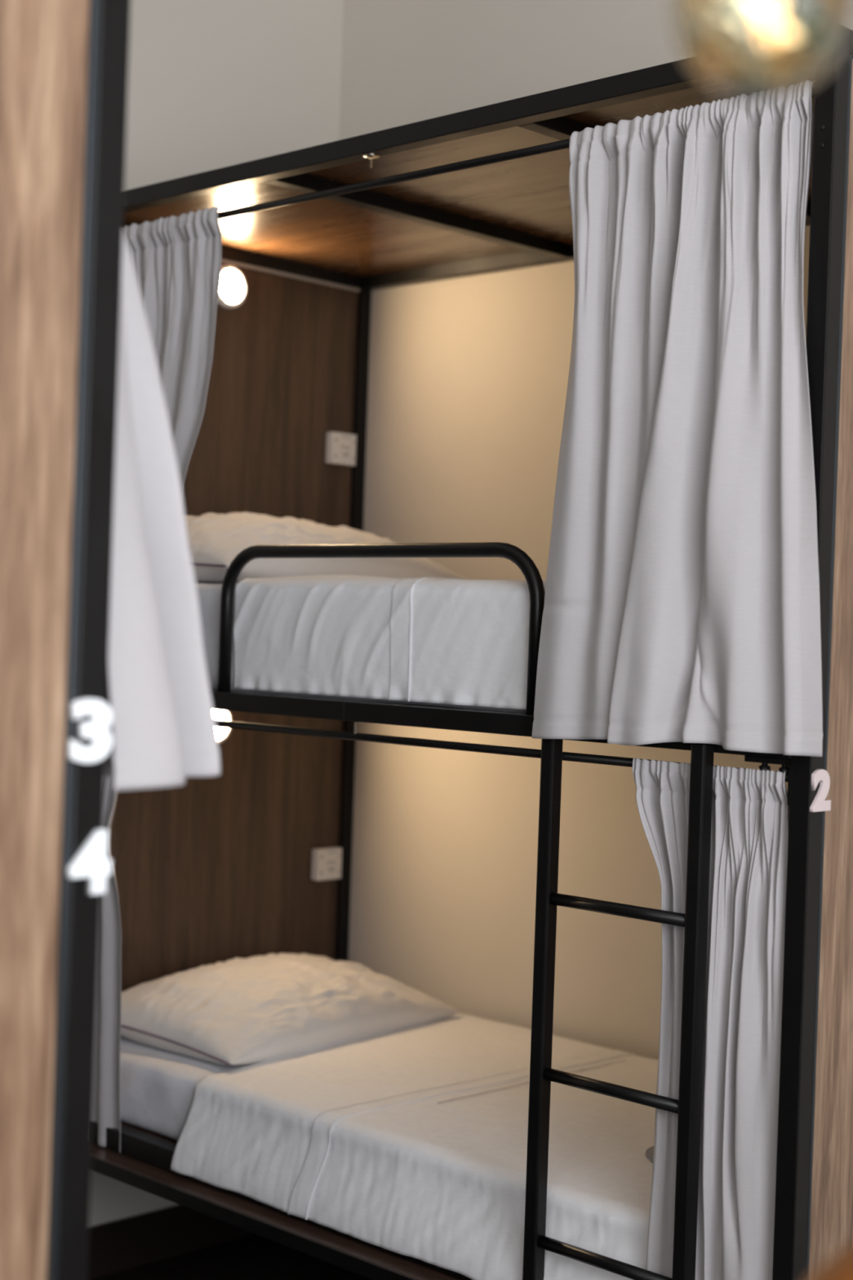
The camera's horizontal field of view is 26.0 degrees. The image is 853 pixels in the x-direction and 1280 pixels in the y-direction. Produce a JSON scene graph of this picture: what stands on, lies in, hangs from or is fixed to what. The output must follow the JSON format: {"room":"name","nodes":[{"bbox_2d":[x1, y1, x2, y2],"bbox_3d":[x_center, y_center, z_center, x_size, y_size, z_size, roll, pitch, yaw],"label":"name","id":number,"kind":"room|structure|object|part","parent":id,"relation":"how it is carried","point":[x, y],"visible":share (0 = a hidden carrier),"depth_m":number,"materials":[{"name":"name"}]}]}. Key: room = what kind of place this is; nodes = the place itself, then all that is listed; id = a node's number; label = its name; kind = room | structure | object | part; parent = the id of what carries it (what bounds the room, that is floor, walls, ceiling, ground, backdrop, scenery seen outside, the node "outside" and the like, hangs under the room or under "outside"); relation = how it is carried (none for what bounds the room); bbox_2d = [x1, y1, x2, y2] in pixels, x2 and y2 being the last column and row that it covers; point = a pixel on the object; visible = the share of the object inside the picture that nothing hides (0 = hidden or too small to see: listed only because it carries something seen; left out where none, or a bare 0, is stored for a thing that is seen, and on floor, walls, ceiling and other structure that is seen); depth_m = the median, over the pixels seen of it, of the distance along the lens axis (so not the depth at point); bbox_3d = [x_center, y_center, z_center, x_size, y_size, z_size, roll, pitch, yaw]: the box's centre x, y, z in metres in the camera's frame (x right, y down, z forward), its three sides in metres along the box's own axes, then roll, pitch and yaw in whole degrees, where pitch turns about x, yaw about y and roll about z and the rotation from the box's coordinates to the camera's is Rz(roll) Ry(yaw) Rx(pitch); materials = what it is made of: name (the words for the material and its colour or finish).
{"room":"dormitory","nodes":[
{"label":"dormitory","id":0,"kind":"room"},
{"bbox_2d":[88,0,343,1226],"bbox_3d":[-2.228,-0.421,3.097,0.100,3.900,5.700,2,0,44],"label":"wall","id":1,"kind":"structure","parent":0,"point":[213,84],"depth_m":4.72,"materials":[{"name":"beige paint"}]},
{"bbox_2d":[87,1204,255,1279],"bbox_3d":[-2.254,1.464,3.068,0.012,0.130,5.500,2,0,44],"label":"baseboard","id":2,"kind":"structure","parent":1,"relation":"attached to","point":[127,1243],"depth_m":4.66,"materials":[{"name":"black"}]},
{"bbox_2d":[92,1234,372,1279],"bbox_3d":[-0.343,1.656,1.201,5.564,0.100,5.700,2,0,44],"label":"floor","id":3,"kind":"structure","parent":0,"point":[254,1257],"depth_m":4.67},
{"bbox_2d":[0,0,130,1279],"bbox_3d":[-1.402,0.278,2.248,2.080,2.569,1.060,2,0,44],"label":"bunk bed","id":4,"kind":"object","parent":3,"relation":"on","point":[64,64],"visible":0.93,"depth_m":1.82,"materials":[{"name":"brown wood"}]},
{"bbox_3d":[-0.690,0.305,1.512,0.016,2.472,0.923,2,0,44],"label":"foot panel","id":5,"kind":"part","parent":4,"relation":"part of","materials":[{"name":"brown wood"}]},
{"bbox_3d":[-0.361,0.315,1.832,0.008,2.472,0.008,2,0,44],"label":"panel trim","id":6,"kind":"part","parent":4,"relation":"part of","materials":[{"name":"grey metal"}]},
{"bbox_2d":[67,828,111,894],"bbox_3d":[-0.336,0.222,1.843,0.007,0.064,0.048,2,0,44],"label":"number","id":7,"kind":"object","parent":4,"relation":"attached to","point":[91,861],"visible":1,"depth_m":1.84,"materials":[{"name":"white plastic"}]},
{"bbox_2d":[67,698,112,763],"bbox_3d":[-0.334,0.090,1.839,0.007,0.064,0.048,2,0,44],"label":"number","id":8,"kind":"object","parent":4,"relation":"attached to","point":[96,729],"visible":1,"depth_m":1.84,"materials":[{"name":"white plastic"}]},
{"bbox_3d":[-0.356,0.321,1.858,0.037,2.560,0.037,2,0,44],"label":"post","id":9,"kind":"part","parent":4,"relation":"part of","materials":[{"name":"black metal"}]},
{"bbox_2d":[104,229,220,790],"bbox_3d":[-0.444,-0.370,2.107,0.511,1.037,0.242,2,0,44],"label":"curtain","id":10,"kind":"object","parent":4,"relation":"hanging from","point":[163,729],"visible":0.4,"depth_m":1.97,"materials":[{"name":"fabric"}]},
{"bbox_2d":[90,29,852,1279],"bbox_3d":[0.159,0.324,3.850,2.080,2.569,1.060,2,0,44],"label":"bunk bed","id":11,"kind":"object","parent":3,"relation":"on","point":[208,870],"visible":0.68,"depth_m":3.72,"materials":[{"name":"brown wood"}]},
{"bbox_2d":[92,776,121,1152],"bbox_3d":[-0.757,0.624,4.095,0.356,0.950,0.046,2,0,44],"label":"curtain","id":12,"kind":"object","parent":11,"relation":"hanging from","point":[106,1098],"visible":0.21,"depth_m":4.02,"materials":[{"name":"fabric"}]},
{"bbox_2d":[123,205,222,493],"bbox_3d":[-0.645,-0.404,4.011,0.575,1.006,0.061,2,0,44],"label":"curtain","id":13,"kind":"object","parent":11,"relation":"hanging from","point":[176,260],"visible":0.21,"depth_m":3.90,"materials":[{"name":"fabric"}]},
{"bbox_2d":[120,1035,247,1140],"bbox_3d":[0.157,1.020,3.877,1.999,0.156,0.916,2,0,44],"label":"mattress","id":14,"kind":"object","parent":11,"relation":"on","point":[157,1086],"visible":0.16,"depth_m":3.99,"materials":[{"name":"fabric"}]},
{"bbox_2d":[120,952,460,1066],"bbox_3d":[-0.359,0.845,4.378,0.500,0.150,0.805,2,0,39],"label":"pillow","id":15,"kind":"object","parent":14,"relation":"on","point":[237,1011],"visible":0.97,"depth_m":4.20,"materials":[{"name":"fabric"}]},
{"bbox_2d":[170,1013,658,1279],"bbox_3d":[0.274,1.030,3.719,1.608,0.193,0.983,2,0,44],"label":"blanket","id":16,"kind":"object","parent":14,"relation":"on","point":[411,1141],"visible":0.59,"depth_m":3.57,"materials":[{"name":"white fabric"}]},
{"bbox_2d":[213,709,231,743],"bbox_3d":[-0.526,0.206,4.579,0.022,0.106,0.106,2,0,44],"label":"wall lamp","id":17,"kind":"object","parent":11,"relation":"attached to","point":[225,715],"visible":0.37,"depth_m":4.59,"materials":[{"name":"white plastic"}]},
{"bbox_3d":[-0.562,0.597,4.586,0.016,0.923,0.923,2,0,44],"label":"head panel","id":18,"kind":"part","parent":11,"relation":"part of","materials":[{"name":"brown wood"}]},
{"bbox_2d":[217,264,247,308],"bbox_3d":[-0.489,-0.875,4.573,0.022,0.106,0.106,2,0,44],"label":"wall lamp","id":19,"kind":"object","parent":11,"relation":"attached to","point":[233,285],"visible":0.78,"depth_m":4.57,"materials":[{"name":"white glass"}]},
{"bbox_2d":[219,269,243,303],"bbox_3d":[-0.484,-0.875,4.568,0.010,0.083,0.083,2,0,44],"label":"diffuser","id":20,"kind":"object","parent":19,"relation":"attached to","point":[231,285],"depth_m":4.57,"materials":[{"name":"white glass"}]},
{"bbox_3d":[-0.527,-0.422,4.581,0.016,1.038,0.923,2,0,44],"label":"head panel","id":21,"kind":"part","parent":11,"relation":"part of","materials":[{"name":"brown wood"}]},
{"bbox_3d":[-0.500,-0.937,4.570,0.008,0.007,0.923,2,0,44],"label":"panel trim","id":22,"kind":"part","parent":11,"relation":"part of","materials":[{"name":"grey metal"}]},
{"bbox_2d":[311,846,342,880],"bbox_3d":[-0.263,0.589,4.861,0.026,0.082,0.086,2,0,44],"label":"power socket","id":23,"kind":"object","parent":11,"relation":"attached to","point":[326,862],"visible":1,"depth_m":4.84,"materials":[{"name":"white plastic"}]},
{"bbox_2d":[325,431,356,466],"bbox_3d":[-0.225,-0.502,4.856,0.026,0.082,0.086,2,0,44],"label":"power socket","id":24,"kind":"object","parent":11,"relation":"attached to","point":[340,447],"visible":1,"depth_m":4.84,"materials":[{"name":"white plastic"}]},
{"bbox_3d":[-0.216,0.310,4.929,0.037,2.560,0.037,2,0,44],"label":"post","id":25,"kind":"part","parent":11,"relation":"part of","materials":[{"name":"black metal"}]},
{"bbox_2d":[195,582,526,713],"bbox_3d":[0.193,0.016,3.872,1.996,0.233,0.914,2,0,44],"label":"mattress","id":26,"kind":"object","parent":11,"relation":"on","point":[209,595],"visible":0.05,"depth_m":3.86,"materials":[{"name":"fabric"}]},
{"bbox_2d":[185,511,465,583],"bbox_3d":[-0.344,-0.211,4.373,0.500,0.173,0.825,2,0,41],"label":"pillow","id":27,"kind":"object","parent":26,"relation":"on","point":[215,540],"visible":0.39,"depth_m":4.15,"materials":[{"name":"fabric"}]},
{"bbox_2d":[232,574,546,709],"bbox_3d":[0.352,0.006,3.707,1.538,0.240,0.934,2,0,44],"label":"blanket","id":28,"kind":"object","parent":26,"relation":"on","point":[460,642],"visible":0.47,"depth_m":3.48,"materials":[{"name":"white fabric"}]},
{"bbox_3d":[-0.109,-0.032,3.491,0.867,0.302,0.027,2,0,44],"label":"guard rail","id":29,"kind":"part","parent":11,"relation":"part of","materials":[{"name":"black metal"}]},
{"bbox_3d":[0.224,-0.951,3.865,2.004,0.016,0.923,2,0,44],"label":"roof panel","id":30,"kind":"part","parent":11,"relation":"part of","materials":[{"name":"brown wood"}]},
{"bbox_3d":[-0.150,0.183,3.527,2.004,0.015,0.015,2,0,44],"label":"curtain rod","id":31,"kind":"part","parent":11,"relation":"part of","materials":[{"name":"black metal"}]},
{"bbox_3d":[-0.114,-0.868,3.522,2.004,0.015,0.015,2,0,44],"label":"curtain rod","id":32,"kind":"part","parent":11,"relation":"part of","materials":[{"name":"black metal"}]},
{"bbox_3d":[0.188,0.883,3.127,0.028,1.462,0.028,2,0,44],"label":"ladder rail","id":33,"kind":"part","parent":11,"relation":"part of","materials":[{"name":"black metal"}]},
{"bbox_2d":[531,82,822,756],"bbox_3d":[0.414,-0.344,2.949,0.568,1.039,0.116,2,0,44],"label":"curtain","id":34,"kind":"object","parent":11,"relation":"hanging from","point":[682,596],"visible":0.98,"depth_m":2.93,"materials":[{"name":"fabric"}]},
{"bbox_3d":[0.410,0.892,2.911,0.028,1.462,0.028,2,0,44],"label":"ladder rail","id":35,"kind":"part","parent":11,"relation":"part of","materials":[{"name":"black metal"}]},
{"bbox_2d":[631,757,789,1279],"bbox_3d":[0.441,0.670,2.938,0.049,0.947,0.300,2,0,-44],"label":"curtain","id":36,"kind":"object","parent":11,"relation":"hanging from","point":[749,825],"visible":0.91,"depth_m":2.90,"materials":[{"name":"fabric"}]},
{"bbox_3d":[0.575,0.349,2.814,0.037,2.560,0.037,2,0,44],"label":"post","id":37,"kind":"part","parent":11,"relation":"part of","materials":[{"name":"black metal"}]},
{"bbox_2d":[809,768,831,812],"bbox_3d":[0.599,0.228,2.802,0.007,0.064,0.048,2,0,44],"label":"number","id":38,"kind":"object","parent":11,"relation":"attached to","point":[820,803],"visible":1,"depth_m":2.80,"materials":[{"name":"white plastic"}]},
{"bbox_3d":[0.601,0.344,2.820,0.008,2.472,0.008,2,0,44],"label":"panel trim","id":39,"kind":"part","parent":11,"relation":"part of","materials":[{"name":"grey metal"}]},
{"bbox_3d":[0.912,0.353,3.157,0.016,2.472,0.923,2,0,44],"label":"foot panel","id":40,"kind":"part","parent":11,"relation":"part of","materials":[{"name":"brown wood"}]},
{"bbox_2d":[806,1244,852,1279],"bbox_3d":[0.448,1.009,1.440,0.500,1.245,0.530,2,0,0],"label":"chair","id":41,"kind":"object","parent":3,"relation":"on","point":[840,1266],"visible":1,"depth_m":1.21,"materials":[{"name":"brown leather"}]},
{"bbox_2d":[338,0,852,1060],"bbox_3d":[1.680,-0.285,3.196,5.364,3.900,0.100,2,0,44],"label":"wall","id":42,"kind":"structure","parent":0,"point":[468,376],"depth_m":4.62,"materials":[{"name":"beige paint"}]},
{"bbox_3d":[-0.203,-2.342,1.180,5.564,0.100,5.700,2,0,44],"label":"ceiling","id":43,"kind":"structure","parent":0,"visible":0},
{"bbox_2d":[671,0,852,101],"bbox_3d":[0.214,-1.284,0.995,0.104,1.982,0.104,2,0,44],"label":"pendant lamp","id":44,"kind":"object","parent":43,"relation":"hanging from","point":[744,50],"visible":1,"depth_m":0.97,"materials":[{"name":"gold glass"}]}
]}

